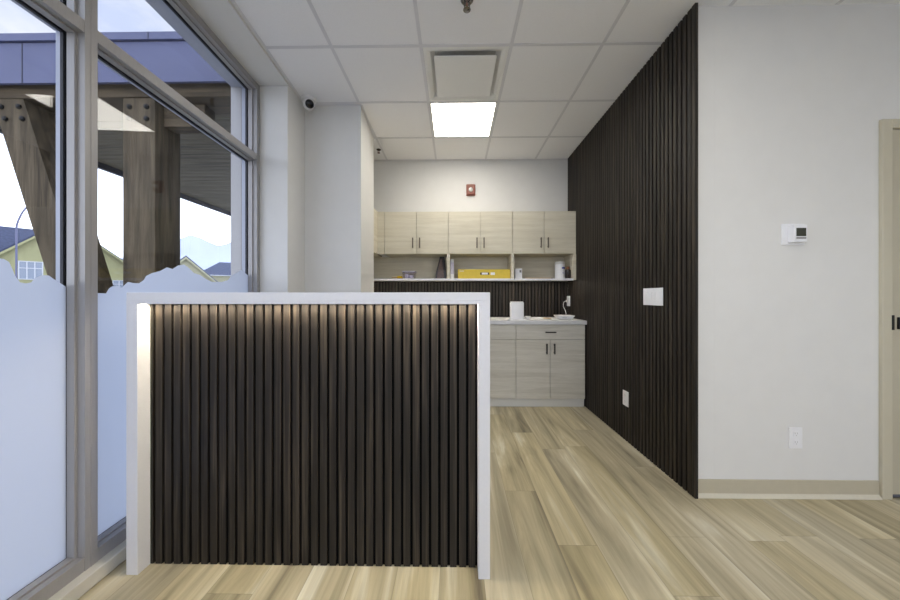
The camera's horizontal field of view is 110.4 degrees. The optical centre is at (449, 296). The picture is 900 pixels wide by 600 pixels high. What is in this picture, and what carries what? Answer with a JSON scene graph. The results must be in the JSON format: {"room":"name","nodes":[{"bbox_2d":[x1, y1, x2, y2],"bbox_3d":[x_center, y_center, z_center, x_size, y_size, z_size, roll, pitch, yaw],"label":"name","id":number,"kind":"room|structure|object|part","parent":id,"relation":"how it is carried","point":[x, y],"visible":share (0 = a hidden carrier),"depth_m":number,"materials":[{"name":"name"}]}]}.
{"room":"reception area","nodes":[
{"label":"reception area","id":0,"kind":"room"},
{"bbox_2d":[260,86,304,291],"bbox_3d":[-1.425,-0.277,2.626,0.279,2.876,0.287,0,0,1],"label":"wall","id":1,"kind":"structure","parent":0,"point":[282,112],"depth_m":2.48,"materials":[{"name":"paint"}]},
{"bbox_2d":[48,540,125,599],"bbox_3d":[-1.452,1.133,-0.554,0.159,0.057,6.062,0,0,-2],"label":"trim","id":2,"kind":"structure","parent":1,"relation":"attached to","point":[85,581],"depth_m":1.26,"materials":[{"name":"paint"}]},
{"bbox_2d":[56,0,259,570],"bbox_3d":[-1.512,-0.259,-0.547,0.202,2.840,6.079,0,0,-2],"label":"window","id":3,"kind":"structure","parent":1,"relation":"in","point":[101,317],"depth_m":1.42,"materials":[{"name":"metal"}]},
{"bbox_2d":[0,0,83,599],"bbox_3d":[-1.509,-0.283,0.663,0.120,2.775,1.195,0,0,-2],"label":"window","id":4,"kind":"structure","parent":3,"relation":"attached to","point":[38,318],"depth_m":1.17,"materials":[{"name":"metal"}]},
{"bbox_3d":[-1.550,-0.283,0.663,0.037,2.775,1.189,0,0,-2],"label":"frame","id":5,"kind":"part","parent":4,"relation":"part of","materials":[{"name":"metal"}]},
{"bbox_3d":[-1.588,-0.283,1.850,0.037,2.775,1.178,0,0,-2],"label":"frame","id":6,"kind":"part","parent":3,"relation":"part of","materials":[{"name":"metal"}]},
{"bbox_2d":[305,105,373,291],"bbox_3d":[-1.170,-0.277,3.056,0.776,2.876,0.580,0,0,1],"label":"wall","id":7,"kind":"structure","parent":0,"point":[339,140],"depth_m":2.77,"materials":[{"name":"paint"}]},
{"bbox_2d":[374,159,567,281],"bbox_3d":[-0.062,-0.417,3.931,3.267,3.156,0.120,0,0,1],"label":"wall","id":8,"kind":"structure","parent":0,"point":[399,185],"depth_m":3.87,"materials":[{"name":"paint"}]},
{"bbox_2d":[374,209,384,256],"bbox_3d":[-0.951,-0.735,3.618,0.398,0.485,0.530,0,0,1],"label":"filler panel","id":9,"kind":"object","parent":8,"relation":"attached to","point":[379,217],"visible":0.5,"depth_m":3.59,"materials":[{"name":"laminate"}]},
{"bbox_2d":[385,212,448,256],"bbox_3d":[-0.383,-0.735,3.711,0.732,0.484,0.329,0,0,1],"label":"upper cabinet","id":10,"kind":"object","parent":8,"relation":"attached to","point":[407,234],"visible":1,"depth_m":3.58,"materials":[{"name":"laminate"}]},
{"bbox_3d":[-0.567,-0.735,3.590,0.362,0.481,0.018,0,0,1],"label":"door","id":11,"kind":"part","parent":10,"relation":"part of","materials":[{"name":"laminate"}]},
{"bbox_3d":[-0.201,-0.735,3.585,0.362,0.481,0.018,0,0,1],"label":"door","id":12,"kind":"part","parent":10,"relation":"part of","materials":[{"name":"laminate"}]},
{"bbox_2d":[466,184,474,195],"bbox_3d":[0.255,-1.318,3.830,0.111,0.142,0.074,0,0,1],"label":"fire alarm strobe","id":13,"kind":"object","parent":8,"relation":"attached to","point":[470,188],"visible":1,"depth_m":3.82,"materials":[{"name":"red plastic"}]},
{"bbox_2d":[374,281,567,316],"bbox_3d":[0.147,0.026,3.862,2.598,0.437,0.012,0,0,1],"label":"backsplash","id":14,"kind":"structure","parent":8,"relation":"attached to","point":[539,298],"depth_m":3.85,"materials":[{"name":"black wood"}]},
{"bbox_2d":[374,254,575,280],"bbox_3d":[0.143,-0.340,3.718,2.583,0.304,0.301,0,0,1],"label":"open shelf","id":15,"kind":"object","parent":8,"relation":"attached to","point":[385,268],"visible":0.65,"depth_m":3.85,"materials":[{"name":"laminate"}]},
{"bbox_2d":[402,271,416,277],"bbox_3d":[-0.478,-0.257,3.697,0.154,0.089,0.172,0,0,1],"label":"storage bin","id":16,"kind":"object","parent":15,"relation":"on","point":[415,272],"visible":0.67,"depth_m":3.65,"materials":[{"name":"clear plastic"}]},
{"bbox_2d":[435,257,446,277],"bbox_3d":[-0.106,-0.343,3.693,0.130,0.262,0.118,0,0,1],"label":"bag","id":17,"kind":"object","parent":15,"relation":"on","point":[441,268],"visible":0.81,"depth_m":3.65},
{"bbox_2d":[450,259,453,277],"bbox_3d":[0.026,-0.326,3.679,0.041,0.228,0.071,0,0,1],"label":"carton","id":18,"kind":"object","parent":15,"relation":"on","point":[451,260],"visible":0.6,"depth_m":3.64,"materials":[{"name":"white cardboard"}]},
{"bbox_2d":[458,269,509,277],"bbox_3d":[0.396,-0.266,3.708,0.603,0.108,0.173,0,0,1],"label":"box","id":19,"kind":"object","parent":15,"relation":"on","point":[462,273],"visible":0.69,"depth_m":3.62,"materials":[{"name":"yellow cardboard"}]},
{"bbox_2d":[514,269,521,277],"bbox_3d":[0.797,-0.271,3.669,0.081,0.118,0.081,0,0,1],"label":"carton","id":20,"kind":"object","parent":15,"relation":"on","point":[517,272],"visible":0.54,"depth_m":3.63,"materials":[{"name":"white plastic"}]},
{"bbox_2d":[555,261,564,277],"bbox_3d":[1.289,-0.314,3.673,0.118,0.203,0.118,0,0,1],"label":"wipes canister","id":21,"kind":"object","parent":15,"relation":"on","point":[559,266],"visible":0.85,"depth_m":3.62,"materials":[{"name":"white plastic"}]},
{"bbox_2d":[565,266,570,277],"bbox_3d":[1.368,-0.282,3.632,0.064,0.141,0.064,0,0,1],"label":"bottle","id":22,"kind":"object","parent":15,"relation":"on","point":[567,271],"visible":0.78,"depth_m":3.61,"materials":[{"name":"brown glass"}]},
{"bbox_3d":[1.417,-0.352,3.698,0.033,0.280,0.286,0,0,1],"label":"panel","id":23,"kind":"part","parent":15,"relation":"part of","materials":[{"name":"laminate"}]},
{"bbox_2d":[449,211,511,256],"bbox_3d":[0.347,-0.735,3.701,0.726,0.484,0.329,0,0,1],"label":"upper cabinet","id":24,"kind":"object","parent":8,"relation":"attached to","point":[483,233],"visible":1,"depth_m":3.57,"materials":[{"name":"laminate"}]},
{"bbox_3d":[0.164,-0.735,3.580,0.359,0.481,0.018,0,0,1],"label":"door","id":25,"kind":"part","parent":24,"relation":"part of","materials":[{"name":"laminate"}]},
{"bbox_3d":[0.527,-0.735,3.575,0.359,0.481,0.018,0,0,1],"label":"door","id":26,"kind":"part","parent":24,"relation":"part of","materials":[{"name":"laminate"}]},
{"bbox_2d":[512,211,575,256],"bbox_3d":[1.072,-0.735,3.691,0.722,0.484,0.329,0,0,1],"label":"upper cabinet","id":27,"kind":"object","parent":8,"relation":"attached to","point":[534,233],"visible":0.99,"depth_m":3.56,"materials":[{"name":"laminate"}]},
{"bbox_3d":[0.890,-0.735,3.570,0.357,0.481,0.018,0,0,1],"label":"door","id":28,"kind":"part","parent":27,"relation":"part of","materials":[{"name":"laminate"}]},
{"bbox_3d":[1.251,-0.735,3.565,0.357,0.481,0.018,0,0,1],"label":"door","id":29,"kind":"part","parent":27,"relation":"part of","materials":[{"name":"laminate"}]},
{"bbox_2d":[78,406,899,599],"bbox_3d":[1.427,1.221,0.175,6.350,0.120,7.590,0,0,1],"label":"floor","id":30,"kind":"structure","parent":0,"point":[578,512],"depth_m":1.46,"materials":[{"name":"brown wood"}]},
{"bbox_2d":[126,292,489,578],"bbox_3d":[-0.588,0.571,1.692,1.517,1.180,0.792,0,0,1],"label":"reception desk","id":31,"kind":"object","parent":30,"relation":"on","point":[315,428],"visible":1,"depth_m":1.35,"materials":[{"name":"white laminate"}]},
{"bbox_3d":[-1.323,0.595,1.702,0.048,1.132,0.792,0,0,1],"label":"panel","id":32,"kind":"part","parent":31,"relation":"part of","materials":[{"name":"white laminate"}]},
{"bbox_3d":[-0.591,0.005,1.512,1.517,0.048,0.432,0,0,1],"label":"panel","id":33,"kind":"part","parent":31,"relation":"part of","materials":[{"name":"white laminate"}]},
{"bbox_3d":[0.146,0.595,1.682,0.048,1.132,0.792,0,0,1],"label":"panel","id":34,"kind":"part","parent":31,"relation":"part of","materials":[{"name":"white laminate"}]},
{"bbox_2d":[490,325,515,405],"bbox_3d":[0.334,0.725,3.553,0.726,0.872,0.578,0,0,1],"label":"base cabinet","id":35,"kind":"object","parent":30,"relation":"on","point":[502,337],"visible":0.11,"depth_m":3.29,"materials":[{"name":"grey laminate"}]},
{"bbox_3d":[0.330,0.368,3.305,0.721,0.151,0.020,0,0,1],"label":"drawer","id":36,"kind":"part","parent":35,"relation":"part of","materials":[{"name":"grey laminate"}]},
{"bbox_2d":[515,325,584,406],"bbox_3d":[1.059,0.725,3.543,0.724,0.872,0.578,0,0,1],"label":"base cabinet","id":37,"kind":"object","parent":30,"relation":"on","point":[550,359],"visible":0.98,"depth_m":3.29,"materials":[{"name":"grey laminate"}]},
{"bbox_3d":[0.873,0.759,3.298,0.354,0.620,0.020,0,0,1],"label":"door","id":38,"kind":"part","parent":37,"relation":"part of","materials":[{"name":"grey laminate"}]},
{"bbox_2d":[490,317,586,324],"bbox_3d":[0.140,0.268,3.566,2.582,0.041,0.577,0,0,1],"label":"countertop","id":39,"kind":"structure","parent":37,"relation":"on","point":[493,320],"depth_m":3.27,"materials":[{"name":"grey stone"}]},
{"bbox_2d":[509,301,526,319],"bbox_3d":[0.734,0.148,3.395,0.175,0.198,0.140,0,0,1],"label":"dispenser","id":40,"kind":"object","parent":39,"relation":"on","point":[516,307],"visible":0.98,"depth_m":3.38,"materials":[{"name":"white plastic"}]},
{"bbox_2d":[554,315,574,318],"bbox_3d":[1.271,0.225,3.488,0.190,0.044,0.150,0,0,1],"label":"router","id":41,"kind":"object","parent":39,"relation":"on","point":[556,316],"visible":0.96,"depth_m":3.43,"materials":[{"name":"white plastic"}]},
{"bbox_3d":[1.055,0.368,3.296,0.719,0.151,0.020,0,0,1],"label":"drawer","id":42,"kind":"part","parent":37,"relation":"part of","materials":[{"name":"grey laminate"}]},
{"bbox_3d":[1.234,0.759,3.293,0.361,0.620,0.020,0,0,1],"label":"door","id":43,"kind":"part","parent":37,"relation":"part of","materials":[{"name":"grey laminate"}]},
{"bbox_2d":[186,0,899,160],"bbox_3d":[1.472,-1.694,0.112,6.260,0.043,7.475,0,0,1],"label":"ceiling","id":44,"kind":"structure","parent":0,"point":[568,62],"depth_m":2.17,"materials":[{"name":"tile"}]},
{"bbox_2d":[301,94,315,110],"bbox_3d":[-1.206,-1.642,2.668,0.120,0.106,0.127,0,0,1],"label":"security camera","id":45,"kind":"object","parent":44,"relation":"attached to","point":[309,101],"visible":1,"depth_m":2.63,"materials":[{"name":"white plastic"}]},
{"bbox_2d":[430,102,496,136],"bbox_3d":[0.120,-1.700,3.019,0.604,0.011,0.604,0,0,1],"label":"recessed light","id":46,"kind":"object","parent":44,"relation":"in","point":[448,119],"visible":1,"depth_m":2.99,"materials":[{"name":"white plastic"}]},
{"bbox_2d":[423,46,508,100],"bbox_3d":[0.112,-1.713,2.411,0.586,0.084,0.584,0,0,1],"label":"ceiling vent","id":47,"kind":"object","parent":44,"relation":"in","point":[452,73],"visible":0.97,"depth_m":2.35,"materials":[{"name":"metal"}]},
{"bbox_3d":[0.109,-1.674,2.391,0.435,0.006,0.440,0,0,1],"label":"plate","id":48,"kind":"part","parent":47,"relation":"part of","materials":[{"name":"metal"}]},
{"bbox_2d":[461,0,472,12],"bbox_3d":[0.097,-1.661,1.784,0.073,0.066,0.073,0,0,1],"label":"sprinkler head","id":49,"kind":"object","parent":44,"relation":"attached to","point":[466,3],"visible":1,"depth_m":1.78},
{"bbox_2d":[698,6,714,478],"bbox_3d":[1.496,-0.417,2.837,0.120,3.156,2.025,0,0,1],"label":"wall","id":50,"kind":"structure","parent":0,"point":[706,14],"depth_m":1.82,"materials":[{"name":"paint"}]},
{"bbox_2d":[568,3,697,498],"bbox_3d":[1.430,-0.266,2.822,0.017,2.850,2.050,0,0,1],"label":"wall panel","id":51,"kind":"object","parent":50,"relation":"attached to","point":[633,177],"visible":0.88,"depth_m":2.23,"materials":[{"name":"black wood"}]},
{"bbox_2d":[623,390,628,406],"bbox_3d":[1.413,0.816,2.521,0.010,0.120,0.078,0,0,1],"label":"wall outlet","id":52,"kind":"object","parent":51,"relation":"attached to","point":[625,393],"visible":1,"depth_m":2.51,"materials":[{"name":"white plastic"}]},
{"bbox_2d":[643,288,662,305],"bbox_3d":[1.408,-0.002,2.167,0.011,0.119,0.207,0,0,1],"label":"light switch","id":53,"kind":"object","parent":51,"relation":"attached to","point":[651,296],"visible":1,"depth_m":2.16,"materials":[{"name":"white plastic"}]},
{"bbox_3d":[1.417,-0.266,1.811,0.017,2.849,0.028,0,0,1],"label":"edge trim","id":54,"kind":"part","parent":51,"relation":"part of","materials":[{"name":"brown wood"}]},
{"bbox_2d":[698,479,882,499],"bbox_3d":[1.952,1.111,1.808,1.051,0.100,0.020,0,0,1],"label":"baseboard","id":55,"kind":"structure","parent":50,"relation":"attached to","point":[707,488],"depth_m":1.81,"materials":[{"name":"beige plastic"}]},
{"bbox_2d":[715,4,899,480],"bbox_3d":[3.085,-0.417,1.863,3.082,3.156,0.120,0,0,1],"label":"wall","id":56,"kind":"structure","parent":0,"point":[803,92],"depth_m":1.82,"materials":[{"name":"paint"}]},
{"bbox_2d":[781,224,806,244],"bbox_3d":[1.988,-0.363,1.796,0.130,0.122,0.043,0,0,1],"label":"thermostat","id":57,"kind":"object","parent":56,"relation":"attached to","point":[791,234],"visible":1,"depth_m":1.79,"materials":[{"name":"white plastic"}]},
{"bbox_2d":[788,427,801,448],"bbox_3d":[2.001,0.816,1.813,0.076,0.122,0.010,0,0,1],"label":"wall outlet","id":58,"kind":"object","parent":56,"relation":"attached to","point":[794,433],"visible":1,"depth_m":1.81,"materials":[{"name":"white plastic"}]},
{"bbox_2d":[793,440,798,444],"bbox_3d":[2.001,0.841,1.809,0.033,0.028,0.003,0,0,1],"label":"receptacle","id":59,"kind":"object","parent":58,"relation":"attached to","point":[795,442],"depth_m":1.81,"materials":[{"name":"white plastic"}]},
{"bbox_2d":[793,431,798,435],"bbox_3d":[2.001,0.791,1.809,0.033,0.028,0.003,0,0,1],"label":"receptacle","id":60,"kind":"object","parent":58,"relation":"attached to","point":[795,433],"depth_m":1.81,"materials":[{"name":"white plastic"}]},
{"bbox_2d":[879,119,899,498],"bbox_3d":[2.998,0.070,1.832,1.037,2.182,0.184,0,0,1],"label":"door","id":61,"kind":"structure","parent":56,"relation":"attached to","point":[889,129],"depth_m":1.80,"materials":[{"name":"beige wood"}]},
{"bbox_3d":[2.536,0.146,1.798,0.013,0.085,0.017,0,0,1],"label":"strike plate","id":62,"kind":"part","parent":61,"relation":"part of","materials":[{"name":"metal"}]},
{"bbox_3d":[2.657,0.151,1.775,0.158,0.069,0.060,0,0,1],"label":"handle","id":63,"kind":"part","parent":61,"relation":"part of","materials":[{"name":"black metal"}]},
{"label":"outside","id":64,"kind":"structure","parent":0,"visible":0},
{"bbox_3d":[-98.617,1.426,101.364,320.000,0.170,320.000,0,0,1],"label":"ground","id":65,"kind":"structure","parent":64,"visible":0},
{"bbox_2d":[15,207,25,278],"bbox_3d":[-34.926,-3.649,26.847,0.588,9.980,3.246,0,0,35],"label":"street lamp","id":66,"kind":"object","parent":65,"relation":"on","point":[24,209],"visible":0.41,"depth_m":25.73,"materials":[{"name":"metal"}]},
{"bbox_2d":[0,226,46,282],"bbox_3d":[-55.365,-3.824,37.028,13.890,10.330,19.050,0,0,38],"label":"house","id":67,"kind":"structure","parent":65,"relation":"on","point":[31,266],"depth_m":35.91,"materials":[{"name":"yellow"}]},
{"bbox_3d":[-48.047,-3.039,35.882,0.019,2.060,1.690,0,0,38],"label":"pane","id":68,"kind":"part","parent":67,"relation":"part of","materials":[{"name":"glass"}]},
{"bbox_2d":[101,245,122,286],"bbox_3d":[-68.364,-4.534,60.031,8.040,11.750,14.000,0,0,41],"label":"house","id":69,"kind":"structure","parent":65,"relation":"on","point":[114,263],"depth_m":60.02,"materials":[{"name":"yellow"}]},
{"bbox_3d":[-63.950,-2.239,60.480,0.019,1.960,1.660,0,0,41],"label":"pane","id":70,"kind":"part","parent":69,"relation":"part of","materials":[{"name":"glass"}]},
{"bbox_2d":[123,98,179,285],"bbox_3d":[-2.871,-0.248,3.014,0.302,3.179,0.292,0,0,1],"label":"timber post","id":71,"kind":"object","parent":65,"relation":"on","point":[151,151],"visible":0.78,"depth_m":2.89,"materials":[{"name":"brown wood"}]},
{"bbox_2d":[0,99,112,292],"bbox_3d":[-3.643,-0.389,3.024,1.225,2.899,0.292,0,0,1],"label":"brace","id":72,"kind":"object","parent":71,"relation":"attached to","point":[28,129],"visible":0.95,"depth_m":2.90,"materials":[{"name":"brown wood"}]},
{"bbox_2d":[0,83,230,115],"bbox_3d":[-3.534,-1.911,3.034,3.250,0.142,0.290,0,0,1],"label":"timber beam","id":73,"kind":"structure","parent":71,"relation":"on","point":[216,96],"depth_m":2.89,"materials":[{"name":"wood"}]},
{"bbox_2d":[0,31,230,215],"bbox_3d":[-3.506,-2.131,6.120,3.380,0.455,6.657,0,0,1],"label":"entrance canopy","id":74,"kind":"object","parent":73,"relation":"on","point":[25,58],"visible":0.12,"depth_m":2.82,"materials":[{"name":"blue metal"}]},
{"bbox_2d":[164,105,214,133],"bbox_3d":[-2.518,-1.719,3.030,0.398,0.210,0.130,0,0,1],"label":"timber beam","id":75,"kind":"structure","parent":71,"relation":"attached to","point":[174,123],"depth_m":2.97,"materials":[{"name":"brown wood"}]},
{"bbox_2d":[180,256,217,281],"bbox_3d":[-40.603,-2.359,48.144,8.700,7.400,6.940,0,0,-40],"label":"house","id":76,"kind":"structure","parent":65,"relation":"on","point":[185,260],"depth_m":46.41,"materials":[{"name":"beige"}]},
{"bbox_2d":[205,262,230,281],"bbox_3d":[-48.760,-3.099,68.326,10.200,8.880,9.020,0,0,-36],"label":"house","id":77,"kind":"structure","parent":65,"relation":"on","point":[221,271],"depth_m":65.12,"materials":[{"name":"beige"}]},
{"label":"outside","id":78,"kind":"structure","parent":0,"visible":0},
{"bbox_2d":[121,235,230,269],"bbox_3d":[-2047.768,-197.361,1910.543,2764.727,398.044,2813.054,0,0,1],"label":"hills","id":79,"kind":"structure","parent":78,"point":[205,254],"depth_m":1928.81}
]}

